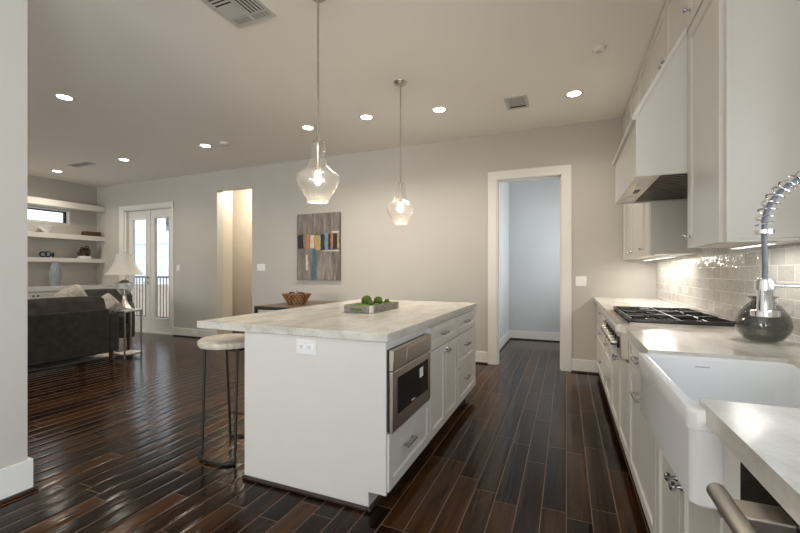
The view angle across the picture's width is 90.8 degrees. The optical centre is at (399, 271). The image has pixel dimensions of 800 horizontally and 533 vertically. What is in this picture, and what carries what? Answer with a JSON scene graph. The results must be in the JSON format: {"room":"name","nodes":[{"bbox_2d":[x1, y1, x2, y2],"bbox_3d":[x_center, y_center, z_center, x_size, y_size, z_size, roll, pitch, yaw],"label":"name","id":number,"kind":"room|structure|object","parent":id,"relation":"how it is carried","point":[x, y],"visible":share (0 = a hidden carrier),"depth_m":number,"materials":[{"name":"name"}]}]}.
{"room":"kitchen","nodes":[
{"label":"kitchen","id":0,"kind":"room"},
{"bbox_2d":[0,0,32,499],"bbox_3d":[-3.364,-0.290,-0.617,0.172,3.050,6.248,0,0,23],"label":"wall","id":1,"kind":"structure","parent":0,"point":[13,13],"depth_m":2.17,"materials":[{"name":"paint"}]},
{"bbox_2d":[0,484,38,503],"bbox_3d":[-3.361,1.225,-0.609,0.208,0.020,6.266,0,0,23],"label":"trim","id":2,"kind":"structure","parent":1,"relation":"attached to","point":[35,487],"depth_m":2.16,"materials":[{"name":"brown wood"}]},
{"bbox_2d":[27,175,96,285],"bbox_3d":[-8.630,-0.290,3.803,0.180,3.050,10.300,0,0,23],"label":"wall","id":3,"kind":"structure","parent":0,"point":[40,187],"depth_m":7.95,"materials":[{"name":"paint"}]},
{"bbox_2d":[27,206,69,224],"bbox_3d":[-7.152,-1.090,7.304,0.184,0.280,1.710,0,0,23],"label":"window","id":4,"kind":"structure","parent":3,"relation":"in","point":[66,214],"depth_m":7.85,"materials":[{"name":"white paint"}]},
{"bbox_2d":[27,196,104,212],"bbox_3d":[-7.129,-1.310,6.751,0.295,0.120,3.699,0,0,23],"label":"wall shelf","id":5,"kind":"object","parent":3,"relation":"attached to","point":[35,201],"visible":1,"depth_m":7.73,"materials":[{"name":"white paint"}]},
{"bbox_2d":[27,231,104,241],"bbox_3d":[-7.129,-0.682,6.751,0.295,0.095,3.699,0,0,23],"label":"wall shelf","id":6,"kind":"object","parent":3,"relation":"attached to","point":[30,234],"visible":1,"depth_m":7.72,"materials":[{"name":"white paint"}]},
{"bbox_2d":[37,226,54,232],"bbox_3d":[-6.785,-0.800,7.561,0.240,0.138,0.264,0,0,23],"label":"bowl","id":7,"kind":"object","parent":6,"relation":"on","point":[46,229],"visible":0.86,"depth_m":7.51,"materials":[{"name":"ceramic"}]},
{"bbox_2d":[81,233,100,236],"bbox_3d":[-6.473,-0.753,8.260,0.192,0.045,0.270,0,0,23],"label":"book","id":8,"kind":"object","parent":6,"relation":"on","point":[86,234],"visible":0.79,"depth_m":8.20,"materials":[{"name":"brown paper"}]},
{"bbox_2d":[81,231,100,234],"bbox_3d":[-6.473,-0.799,8.260,0.192,0.045,0.270,0,0,23],"label":"book","id":9,"kind":"object","parent":8,"relation":"on","point":[82,232],"visible":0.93,"depth_m":8.16,"materials":[{"name":"brown paper"}]},
{"bbox_2d":[27,257,104,262],"bbox_3d":[-7.129,-0.218,6.751,0.295,0.083,3.699,0,0,23],"label":"wall shelf","id":10,"kind":"object","parent":3,"relation":"attached to","point":[29,259],"visible":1,"depth_m":7.74,"materials":[{"name":"white paint"}]},
{"bbox_2d":[39,251,54,257],"bbox_3d":[-6.761,-0.326,7.565,0.121,0.127,0.252,0,0,23],"label":"ring sculpture","id":11,"kind":"object","parent":10,"relation":"on","point":[46,252],"visible":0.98,"depth_m":7.56,"materials":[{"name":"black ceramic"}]},
{"bbox_2d":[77,246,90,258],"bbox_3d":[-6.525,-0.394,8.140,0.146,0.267,0.204,0,0,23],"label":"sculpture","id":12,"kind":"object","parent":10,"relation":"on","point":[86,251],"visible":0.98,"depth_m":8.12,"materials":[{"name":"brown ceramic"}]},
{"bbox_2d":[27,285,112,291],"bbox_3d":[-6.985,0.328,6.745,0.565,0.082,3.599,0,0,23],"label":"shelf","id":13,"kind":"object","parent":3,"relation":"attached to","point":[84,287],"visible":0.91,"depth_m":7.41,"materials":[{"name":"white paint"}]},
{"bbox_2d":[49,261,61,285],"bbox_3d":[-6.610,0.047,7.564,0.200,0.478,0.200,0,0,23],"label":"vase","id":14,"kind":"object","parent":13,"relation":"on","point":[55,273],"visible":0.88,"depth_m":7.51,"materials":[{"name":"grey ceramic"}]},
{"bbox_2d":[223,189,251,333],"bbox_3d":[-3.060,-0.290,7.797,3.300,3.050,1.110,0,0,23],"label":"wall","id":15,"kind":"structure","parent":0,"point":[237,205],"depth_m":8.38,"materials":[{"name":"paint"}]},
{"bbox_2d":[0,331,650,532],"bbox_3d":[-3.160,1.260,2.852,11.040,0.050,13.200,0,0,23],"label":"floor","id":16,"kind":"structure","parent":0,"point":[114,445],"depth_m":2.56,"materials":[{"name":"brown wood"}]},
{"bbox_2d":[27,291,59,298],"bbox_3d":[-6.967,0.802,6.764,0.575,0.865,3.549,0,0,23],"label":"base cabinet","id":17,"kind":"object","parent":16,"relation":"on","point":[45,294],"visible":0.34,"depth_m":7.17,"materials":[{"name":"white paint"}]},
{"bbox_2d":[27,352,115,371],"bbox_3d":[-5.800,1.228,5.008,2.420,0.013,2.920,0,0,23],"label":"area rug","id":18,"kind":"object","parent":16,"relation":"on","point":[87,358],"visible":0.02,"depth_m":5.27,"materials":[{"name":"grey carpet"}]},
{"bbox_2d":[27,296,118,366],"bbox_3d":[-4.808,0.782,4.606,0.859,0.905,2.430,0,0,23],"label":"sofa","id":19,"kind":"object","parent":18,"relation":"on","point":[59,328],"visible":0.78,"depth_m":4.99,"materials":[{"name":"grey fabric"}]},
{"bbox_2d":[27,296,105,314],"bbox_3d":[-4.327,0.535,4.986,0.235,0.417,1.070,0,0,23],"label":"cushion","id":20,"kind":"object","parent":19,"relation":"on","point":[81,305],"depth_m":5.01,"materials":[{"name":"grey fabric"}]},
{"bbox_2d":[54,284,86,297],"bbox_3d":[-4.434,0.400,5.365,0.200,0.440,0.447,0,0,7],"label":"throw pillow","id":21,"kind":"object","parent":19,"relation":"on","point":[75,290],"visible":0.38,"depth_m":5.32,"materials":[{"name":"beige fabric"}]},
{"bbox_2d":[84,289,134,347],"bbox_3d":[-4.827,0.766,6.456,0.794,0.942,0.845,0,0,-36],"label":"armchair","id":22,"kind":"object","parent":16,"relation":"on","point":[90,292],"visible":0.19,"depth_m":6.52,"materials":[{"name":"grey fabric"}]},
{"bbox_2d":[102,293,119,311],"bbox_3d":[-4.653,0.515,6.260,0.189,0.331,0.333,0,0,38],"label":"throw pillow","id":23,"kind":"object","parent":22,"relation":"on","point":[111,303],"visible":0.49,"depth_m":6.25,"materials":[{"name":"beige fabric"}]},
{"bbox_2d":[119,313,123,323],"bbox_3d":[-4.755,0.775,6.356,0.560,0.150,0.600,0,0,-36],"label":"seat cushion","id":24,"kind":"object","parent":22,"relation":"on","point":[121,315],"depth_m":6.26,"materials":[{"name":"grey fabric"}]},
{"bbox_2d":[113,308,141,358],"bbox_3d":[-3.938,0.893,5.704,0.250,0.684,0.250,0,0,23],"label":"side table","id":25,"kind":"object","parent":16,"relation":"on","point":[124,353],"visible":0.92,"depth_m":5.67,"materials":[{"name":"metal"}]},
{"bbox_2d":[105,251,143,309],"bbox_3d":[-3.980,0.132,5.694,0.464,0.836,0.464,0,0,23],"label":"table lamp","id":26,"kind":"object","parent":25,"relation":"on","point":[124,264],"visible":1,"depth_m":5.61,"materials":[{"name":"white fabric"}]},
{"bbox_2d":[114,350,140,354],"bbox_3d":[-3.938,1.174,5.704,0.242,0.010,0.242,0,0,23],"label":"shelf","id":27,"kind":"object","parent":25,"relation":"attached to","point":[129,352],"depth_m":5.67,"materials":[{"name":"stone"}]},
{"bbox_2d":[197,333,244,465],"bbox_3d":[-1.189,0.849,2.743,0.431,0.768,0.439,0,0,23],"label":"bar stool","id":28,"kind":"object","parent":16,"relation":"on","point":[235,342],"visible":0.68,"depth_m":2.64,"materials":[{"name":"metal"}]},
{"bbox_2d":[254,301,334,312],"bbox_3d":[-1.034,0.854,5.564,1.630,0.763,1.070,0,0,23],"label":"dining table","id":29,"kind":"object","parent":16,"relation":"on","point":[277,306],"visible":0.21,"depth_m":5.43,"materials":[{"name":"brown wood"}]},
{"bbox_2d":[282,293,311,304],"bbox_3d":[-1.481,0.395,5.650,0.424,0.153,0.424,0,0,23],"label":"wicker basket","id":30,"kind":"object","parent":29,"relation":"on","point":[291,299],"visible":0.91,"depth_m":5.51,"materials":[{"name":"brown wicker"}]},
{"bbox_2d":[245,327,429,506],"bbox_3d":[-0.349,0.797,2.482,0.973,0.876,0.678,0,0,23],"label":"base cabinet","id":31,"kind":"object","parent":16,"relation":"on","point":[317,423],"visible":0.93,"depth_m":2.16,"materials":[{"name":"white paint"}]},
{"bbox_2d":[296,339,315,354],"bbox_3d":[-0.520,0.419,2.181,0.130,0.080,0.010,0,0,23],"label":"power outlet","id":32,"kind":"object","parent":31,"relation":"attached to","point":[303,346],"visible":1,"depth_m":2.18,"materials":[{"name":"white plastic"}]},
{"bbox_2d":[299,344,304,349],"bbox_3d":[-0.545,0.419,2.189,0.036,0.032,0.004,0,0,23],"label":"socket","id":33,"kind":"object","parent":32,"relation":"attached to","point":[301,346],"depth_m":2.19,"materials":[{"name":"white plastic"}]},
{"bbox_2d":[242,475,382,512],"bbox_3d":[-0.132,1.224,3.158,0.855,0.022,2.133,0,0,23],"label":"trim","id":34,"kind":"structure","parent":31,"relation":"attached to","point":[374,503],"depth_m":2.14,"materials":[{"name":"brown wood"}]},
{"bbox_2d":[387,333,431,433],"bbox_3d":[0.065,0.613,2.276,0.050,0.420,0.604,0,0,23],"label":"drawer microwave","id":35,"kind":"object","parent":31,"relation":"in","point":[408,363],"visible":1,"depth_m":2.17,"materials":[{"name":"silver metal"}]},
{"bbox_2d":[428,315,457,439],"bbox_3d":[-0.075,0.797,3.129,0.975,0.876,0.723,0,0,23],"label":"base cabinet","id":36,"kind":"object","parent":16,"relation":"on","point":[444,339],"visible":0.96,"depth_m":2.90,"materials":[{"name":"white paint"}]},
{"bbox_2d":[197,299,476,342],"bbox_3d":[-0.259,0.337,3.220,1.328,0.044,2.141,0,0,23],"label":"countertop","id":37,"kind":"structure","parent":36,"relation":"on","point":[327,320],"depth_m":2.47,"materials":[{"name":"white stone"}]},
{"bbox_2d":[341,301,398,313],"bbox_3d":[-0.230,0.286,3.190,0.271,0.057,0.504,0,0,23],"label":"wooden tray","id":38,"kind":"object","parent":37,"relation":"on","point":[347,308],"visible":0.84,"depth_m":2.99,"materials":[{"name":"grey wood"}]},
{"bbox_2d":[351,301,393,310],"bbox_3d":[-0.230,0.277,3.190,0.233,0.052,0.466,0,0,23],"label":"moss","id":39,"kind":"object","parent":38,"relation":"in","point":[358,304],"visible":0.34,"depth_m":3.06,"materials":[{"name":"green plant"}]},
{"bbox_2d":[361,295,371,304],"bbox_3d":[-0.266,0.235,3.151,0.084,0.084,0.084,0,0,23],"label":"moss ball","id":40,"kind":"object","parent":39,"relation":"on","point":[366,298],"visible":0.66,"depth_m":3.12,"materials":[{"name":"green plant"}]},
{"bbox_2d":[374,296,382,303],"bbox_3d":[-0.178,0.240,3.196,0.074,0.072,0.072,0,0,23],"label":"moss ball","id":41,"kind":"object","parent":39,"relation":"on","point":[377,299],"visible":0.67,"depth_m":3.17,"materials":[{"name":"green plant"}]},
{"bbox_2d":[456,308,475,405],"bbox_3d":[0.203,0.797,3.790,0.973,0.876,0.708,0,0,23],"label":"base cabinet","id":42,"kind":"object","parent":16,"relation":"on","point":[466,335],"visible":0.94,"depth_m":3.57,"materials":[{"name":"white paint"}]},
{"bbox_2d":[597,305,604,386],"bbox_3d":[2.428,0.797,4.139,0.650,0.876,1.073,0,0,23],"label":"base cabinet","id":43,"kind":"object","parent":16,"relation":"on","point":[600,335],"visible":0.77,"depth_m":4.19,"materials":[{"name":"white paint"}]},
{"bbox_2d":[593,297,799,525],"bbox_3d":[1.649,0.337,2.289,0.654,0.044,5.100,0,0,23],"label":"countertop","id":44,"kind":"structure","parent":43,"relation":"on","point":[765,439],"depth_m":0.90,"materials":[{"name":"white stone"}]},
{"bbox_2d":[601,306,742,359],"bbox_3d":[1.734,0.399,2.666,0.621,0.242,0.948,0,0,23],"label":"gas rangetop","id":45,"kind":"object","parent":44,"relation":"on","point":[619,316],"visible":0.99,"depth_m":2.43,"materials":[{"name":"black metal"}]},
{"bbox_2d":[639,353,799,509],"bbox_3d":[1.057,0.446,1.177,0.497,0.235,0.720,0,0,23],"label":"farmhouse sink","id":46,"kind":"object","parent":44,"relation":"in","point":[671,386],"visible":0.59,"depth_m":1.37,"materials":[{"name":"white ceramic"}]},
{"bbox_2d":[734,296,793,342],"bbox_3d":[1.627,0.213,1.769,0.199,0.202,0.199,0,0,23],"label":"vase","id":47,"kind":"object","parent":44,"relation":"on","point":[741,309],"visible":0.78,"depth_m":1.76,"materials":[{"name":"grey glass"}]},
{"bbox_2d":[750,170,799,317],"bbox_3d":[1.199,0.005,1.082,0.360,0.620,0.123,0,0,23],"label":"spring faucet","id":48,"kind":"object","parent":44,"relation":"on","point":[765,286],"visible":1,"depth_m":1.15,"materials":[{"name":"silver metal"}]},
{"bbox_2d":[603,317,610,407],"bbox_3d":[2.106,0.797,3.377,0.650,0.876,0.578,0,0,23],"label":"base cabinet","id":49,"kind":"object","parent":16,"relation":"on","point":[607,347],"visible":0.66,"depth_m":3.48,"materials":[{"name":"white paint"}]},
{"bbox_2d":[611,345,628,460],"bbox_3d":[1.800,0.885,2.654,0.652,0.700,0.988,0,0,23],"label":"base cabinet","id":50,"kind":"object","parent":16,"relation":"on","point":[619,367],"visible":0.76,"depth_m":2.70,"materials":[{"name":"white paint"}]},
{"bbox_2d":[628,339,655,532],"bbox_3d":[1.459,0.797,1.843,0.650,0.876,0.768,0,0,23],"label":"base cabinet","id":51,"kind":"object","parent":16,"relation":"on","point":[641,439],"visible":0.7,"depth_m":1.96,"materials":[{"name":"white paint"}]},
{"bbox_2d":[656,440,739,532],"bbox_3d":[1.138,0.797,1.085,0.652,0.876,0.874,0,0,23],"label":"base cabinet","id":52,"kind":"object","parent":16,"relation":"on","point":[675,513],"visible":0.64,"depth_m":1.23,"materials":[{"name":"white paint"}]},
{"bbox_2d":[706,461,799,532],"bbox_3d":[0.816,0.800,0.406,0.718,0.870,0.618,0,0,23],"label":"dishwasher","id":53,"kind":"object","parent":16,"relation":"on","point":[757,510],"visible":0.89,"depth_m":0.64,"materials":[{"name":"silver metal"}]},
{"bbox_2d":[27,0,665,186],"bbox_3d":[-3.160,-1.840,2.852,11.040,0.050,13.200,0,0,23],"label":"ceiling","id":54,"kind":"structure","parent":0,"point":[151,82],"depth_m":3.66,"materials":[{"name":"paint"}]},
{"bbox_2d":[53,93,75,100],"bbox_3d":[-3.495,-1.812,4.107,0.184,0.006,0.184,0,0,23],"label":"recessed light","id":55,"kind":"object","parent":54,"relation":"in","point":[61,96],"visible":1,"depth_m":4.11,"materials":[{"name":"white paint"}]},
{"bbox_2d":[56,95,71,99],"bbox_3d":[-3.495,-1.812,4.107,0.128,0.001,0.128,0,0,23],"label":"diffuser","id":56,"kind":"object","parent":55,"relation":"attached to","point":[60,96],"depth_m":4.11,"materials":[{"name":"white plastic"}]},
{"bbox_2d":[68,161,95,166],"bbox_3d":[-5.402,-1.810,6.685,0.550,0.008,0.160,0,0,23],"label":"ceiling vent","id":57,"kind":"object","parent":54,"relation":"in","point":[80,164],"visible":1,"depth_m":6.67,"materials":[{"name":"metal"}]},
{"bbox_2d":[117,158,130,160],"bbox_3d":[-4.485,-1.812,6.406,0.184,0.006,0.184,0,0,23],"label":"recessed light","id":58,"kind":"object","parent":54,"relation":"in","point":[121,159],"visible":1,"depth_m":6.39,"materials":[{"name":"white paint"}]},
{"bbox_2d":[198,143,211,147],"bbox_3d":[-2.809,-1.812,5.692,0.184,0.006,0.184,0,0,23],"label":"recessed light","id":59,"kind":"object","parent":54,"relation":"in","point":[201,144],"visible":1,"depth_m":5.68,"materials":[{"name":"white paint"}]},
{"bbox_2d":[220,142,229,145],"bbox_3d":[-2.478,-1.798,5.581,0.130,0.034,0.130,0,0,23],"label":"smoke detector","id":60,"kind":"object","parent":54,"relation":"attached to","point":[221,143],"visible":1,"depth_m":5.55,"materials":[{"name":"white paint"}]},
{"bbox_2d":[201,0,276,27],"bbox_3d":[-1.105,-1.809,2.697,0.357,0.012,0.358,0,0,23],"label":"ceiling vent","id":61,"kind":"object","parent":54,"relation":"in","point":[241,13],"visible":1,"depth_m":2.73,"materials":[{"name":"metal"}]},
{"bbox_2d":[301,125,314,129],"bbox_3d":[-1.162,-1.812,4.979,0.184,0.006,0.184,0,0,23],"label":"recessed light","id":62,"kind":"object","parent":54,"relation":"in","point":[305,127],"visible":1,"depth_m":4.97,"materials":[{"name":"white paint"}]},
{"bbox_2d":[296,0,339,202],"bbox_3d":[-0.537,-1.133,2.582,0.282,1.363,0.282,0,0,23],"label":"pendant lamp","id":63,"kind":"object","parent":54,"relation":"hanging from","point":[317,143],"visible":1,"depth_m":2.58,"materials":[{"name":"clear glass"}]},
{"bbox_2d":[315,142,320,171],"bbox_3d":[-0.537,-0.749,2.582,0.038,0.188,0.038,0,0,23],"label":"socket","id":64,"kind":"object","parent":63,"relation":"attached to","point":[317,144],"depth_m":2.57,"materials":[{"name":"silver metal"}]},
{"bbox_2d":[359,114,373,119],"bbox_3d":[-0.395,-1.812,4.640,0.184,0.006,0.184,0,0,23],"label":"recessed light","id":65,"kind":"object","parent":54,"relation":"in","point":[362,116],"visible":1,"depth_m":4.63,"materials":[{"name":"white paint"}]},
{"bbox_2d":[361,115,371,118],"bbox_3d":[-0.395,-1.812,4.640,0.128,0.001,0.128,0,0,23],"label":"diffuser","id":66,"kind":"object","parent":65,"relation":"attached to","point":[365,116],"depth_m":4.65,"materials":[{"name":"white plastic"}]},
{"bbox_2d":[386,79,414,223],"bbox_3d":[0.005,-1.133,3.781,0.282,1.363,0.282,0,0,23],"label":"pendant lamp","id":67,"kind":"object","parent":54,"relation":"hanging from","point":[400,83],"visible":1,"depth_m":3.77,"materials":[{"name":"silver metal"}]},
{"bbox_2d":[399,183,401,202],"bbox_3d":[0.005,-0.749,3.781,0.038,0.188,0.038,0,0,23],"label":"socket","id":68,"kind":"object","parent":67,"relation":"attached to","point":[400,184],"depth_m":3.77,"materials":[{"name":"silver metal"}]},
{"bbox_2d":[431,106,447,112],"bbox_3d":[0.443,-1.812,4.426,0.184,0.006,0.184,0,0,23],"label":"recessed light","id":69,"kind":"object","parent":54,"relation":"in","point":[438,109],"visible":1,"depth_m":4.42,"materials":[{"name":"white paint"}]},
{"bbox_2d":[434,108,444,111],"bbox_3d":[0.443,-1.812,4.426,0.128,0.001,0.128,0,0,23],"label":"diffuser","id":70,"kind":"object","parent":69,"relation":"attached to","point":[436,109],"depth_m":4.42,"materials":[{"name":"white plastic"}]},
{"bbox_2d":[504,94,528,109],"bbox_3d":[1.255,-1.810,4.235,0.230,0.008,0.320,0,0,23],"label":"ceiling vent","id":71,"kind":"object","parent":54,"relation":"in","point":[516,102],"visible":1,"depth_m":4.22,"materials":[{"name":"metal"}]},
{"bbox_2d":[564,89,583,97],"bbox_3d":[1.777,-1.812,4.026,0.184,0.006,0.184,0,0,23],"label":"recessed light","id":72,"kind":"object","parent":54,"relation":"in","point":[573,93],"visible":1,"depth_m":4.02,"materials":[{"name":"white paint"}]},
{"bbox_2d":[567,91,580,96],"bbox_3d":[1.777,-1.812,4.026,0.128,0.001,0.128,0,0,23],"label":"diffuser","id":73,"kind":"object","parent":72,"relation":"attached to","point":[574,93],"depth_m":4.02,"materials":[{"name":"white plastic"}]},
{"bbox_2d":[592,44,605,53],"bbox_3d":[1.618,-1.798,3.205,0.100,0.034,0.100,0,0,23],"label":"smoke detector","id":74,"kind":"object","parent":54,"relation":"attached to","point":[598,49],"visible":1,"depth_m":3.18,"materials":[{"name":"white paint"}]},
{"bbox_2d":[97,117,655,360],"bbox_3d":[-1.775,-0.290,6.577,10.697,3.050,0.140,0,0,23],"label":"wall","id":75,"kind":"structure","parent":0,"point":[441,254],"depth_m":5.77,"materials":[{"name":"paint"}]},
{"bbox_2d":[119,201,173,334],"bbox_3d":[-5.069,-0.052,7.954,1.611,2.575,0.162,0,0,23],"label":"door","id":76,"kind":"structure","parent":75,"relation":"in","point":[152,212],"depth_m":7.90,"materials":[{"name":"white paint"}]},
{"bbox_2d":[257,264,264,270],"bbox_3d":[-2.378,-0.065,6.750,0.168,0.120,0.009,0,0,23],"label":"light switch","id":77,"kind":"object","parent":75,"relation":"attached to","point":[260,267],"visible":1,"depth_m":6.75,"materials":[{"name":"white plastic"}]},
{"bbox_2d":[297,212,340,279],"bbox_3d":[-1.300,-0.389,6.273,0.806,1.064,0.044,0,0,23],"label":"painting","id":78,"kind":"object","parent":75,"relation":"attached to","point":[318,234],"visible":1,"depth_m":6.24,"materials":[{"name":"grey wood"}]},
{"bbox_2d":[173,327,598,373],"bbox_3d":[-1.832,1.157,6.516,9.160,0.155,0.016,0,0,23],"label":"baseboard","id":79,"kind":"structure","parent":75,"relation":"attached to","point":[577,365],"depth_m":5.27,"materials":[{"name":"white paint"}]},
{"bbox_2d":[488,164,571,371],"bbox_3d":[1.668,-0.040,5.113,1.020,2.550,0.162,0,0,23],"label":"door frame","id":80,"kind":"structure","parent":75,"relation":"in","point":[564,172],"depth_m":5.01,"materials":[{"name":"white paint"}]},
{"bbox_2d":[576,276,586,285],"bbox_3d":[2.211,0.123,4.815,0.122,0.120,0.009,0,0,23],"label":"light switch","id":81,"kind":"object","parent":75,"relation":"attached to","point":[580,280],"visible":1,"depth_m":4.81,"materials":[{"name":"white plastic"}]},
{"bbox_2d":[499,178,559,339],"bbox_3d":[2.363,-0.290,6.052,1.850,3.050,2.110,0,0,23],"label":"wall","id":82,"kind":"structure","parent":0,"point":[529,210],"depth_m":7.04,"materials":[{"name":"paint"}]},
{"bbox_2d":[499,330,559,351],"bbox_3d":[2.345,1.157,6.006,1.587,0.155,2.010,0,0,23],"label":"baseboard","id":83,"kind":"structure","parent":82,"relation":"attached to","point":[511,333],"depth_m":7.02,"materials":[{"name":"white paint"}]},
{"bbox_3d":[1.023,-0.290,-0.269,0.180,3.050,10.300,0,0,23],"label":"wall","id":84,"kind":"structure","parent":0,"visible":0},
{"bbox_2d":[623,46,649,135],"bbox_3d":[2.443,-1.569,3.831,0.365,0.488,1.629,0,0,23],"label":"upper cabinet","id":85,"kind":"object","parent":84,"relation":"attached to","point":[642,85],"visible":0.2,"depth_m":3.59,"materials":[{"name":"white paint"}]},
{"bbox_2d":[612,28,687,204],"bbox_3d":[1.818,-0.941,2.643,0.595,0.792,1.060,0,0,23],"label":"range hood","id":86,"kind":"object","parent":84,"relation":"attached to","point":[650,161],"visible":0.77,"depth_m":2.24,"materials":[{"name":"white paint"}]},
{"bbox_2d":[623,196,636,201],"bbox_3d":[1.747,-0.549,2.997,0.060,0.004,0.220,0,0,23],"label":"lamp","id":87,"kind":"object","parent":86,"relation":"on","point":[627,198],"depth_m":2.98,"materials":[{"name":"white plastic"}]},
{"bbox_2d":[636,178,652,186],"bbox_3d":[1.514,-0.549,2.444,0.060,0.004,0.220,0,0,23],"label":"lamp","id":88,"kind":"object","parent":86,"relation":"on","point":[641,182],"depth_m":2.43,"materials":[{"name":"white plastic"}]},
{"bbox_2d":[623,200,700,259],"bbox_3d":[2.443,-0.723,3.831,0.365,1.195,1.630,0,0,23],"label":"upper cabinet","id":89,"kind":"object","parent":84,"relation":"attached to","point":[655,229],"visible":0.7,"depth_m":3.13,"materials":[{"name":"white paint"}]},
{"bbox_2d":[642,256,676,260],"bbox_3d":[2.467,-0.119,3.789,0.040,0.010,1.300,0,0,23],"label":"light","id":90,"kind":"object","parent":89,"relation":"attached to","point":[666,256],"visible":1,"depth_m":3.55,"materials":[{"name":"white plastic"}]},
{"bbox_2d":[650,0,688,84],"bbox_3d":[1.923,-1.569,2.596,0.365,0.488,1.043,0,0,23],"label":"upper cabinet","id":91,"kind":"object","parent":84,"relation":"attached to","point":[672,22],"visible":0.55,"depth_m":2.62,"materials":[{"name":"white paint"}]},
{"bbox_2d":[682,0,703,28],"bbox_3d":[1.617,-1.569,1.871,0.365,0.488,0.524,0,0,23],"label":"upper cabinet","id":92,"kind":"object","parent":84,"relation":"attached to","point":[694,6],"visible":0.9,"depth_m":2.10,"materials":[{"name":"white paint"}]},
{"bbox_2d":[656,243,799,342],"bbox_3d":[1.936,-0.033,2.141,0.010,0.705,5.150,0,0,23],"label":"backsplash","id":93,"kind":"structure","parent":84,"relation":"attached to","point":[718,282],"depth_m":2.41,"materials":[{"name":"white tile"}]},
{"bbox_2d":[682,0,799,247],"bbox_3d":[1.617,-0.723,1.871,0.365,1.195,0.525,0,0,23],"label":"upper cabinet","id":94,"kind":"object","parent":84,"relation":"attached to","point":[744,55],"visible":0.99,"depth_m":1.66,"materials":[{"name":"white paint"}]},
{"bbox_2d":[729,242,776,248],"bbox_3d":[1.650,-0.119,1.854,0.040,0.010,0.400,0,0,23],"label":"light","id":95,"kind":"object","parent":94,"relation":"attached to","point":[768,243],"visible":0.86,"depth_m":1.83,"materials":[{"name":"white plastic"}]},
{"bbox_2d":[733,244,772,248],"bbox_3d":[1.650,-0.115,1.854,0.034,0.002,0.380,0,0,23],"label":"diffuser","id":96,"kind":"object","parent":95,"relation":"attached to","point":[749,245],"depth_m":1.85,"materials":[{"name":"white plastic"}]},
{"label":"outside","id":97,"kind":"structure","parent":0,"visible":0},
{"bbox_3d":[4.039,4.785,35.306,60.000,0.100,51.800,0,0,23],"label":"ground","id":98,"kind":"structure","parent":97,"visible":0},
{"bbox_2d":[135,218,168,316],"bbox_3d":[-11.774,-0.265,25.479,22.900,10.000,6.600,0,0,23],"label":"building","id":99,"kind":"structure","parent":98,"relation":"on","point":[162,223],"depth_m":23.41,"materials":[{"name":"paint"}]},
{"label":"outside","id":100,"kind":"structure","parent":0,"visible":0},
{"bbox_3d":[-7.306,1.305,9.697,6.000,0.100,1.310,0,0,23],"label":"balcony","id":101,"kind":"object","parent":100,"visible":0},
{"bbox_2d":[135,276,168,317],"bbox_3d":[-7.025,0.690,10.235,5.900,1.130,0.040,0,0,23],"label":"balcony railing","id":102,"kind":"object","parent":101,"relation":"on","point":[136,277],"visible":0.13,"depth_m":9.82,"materials":[{"name":"black"}]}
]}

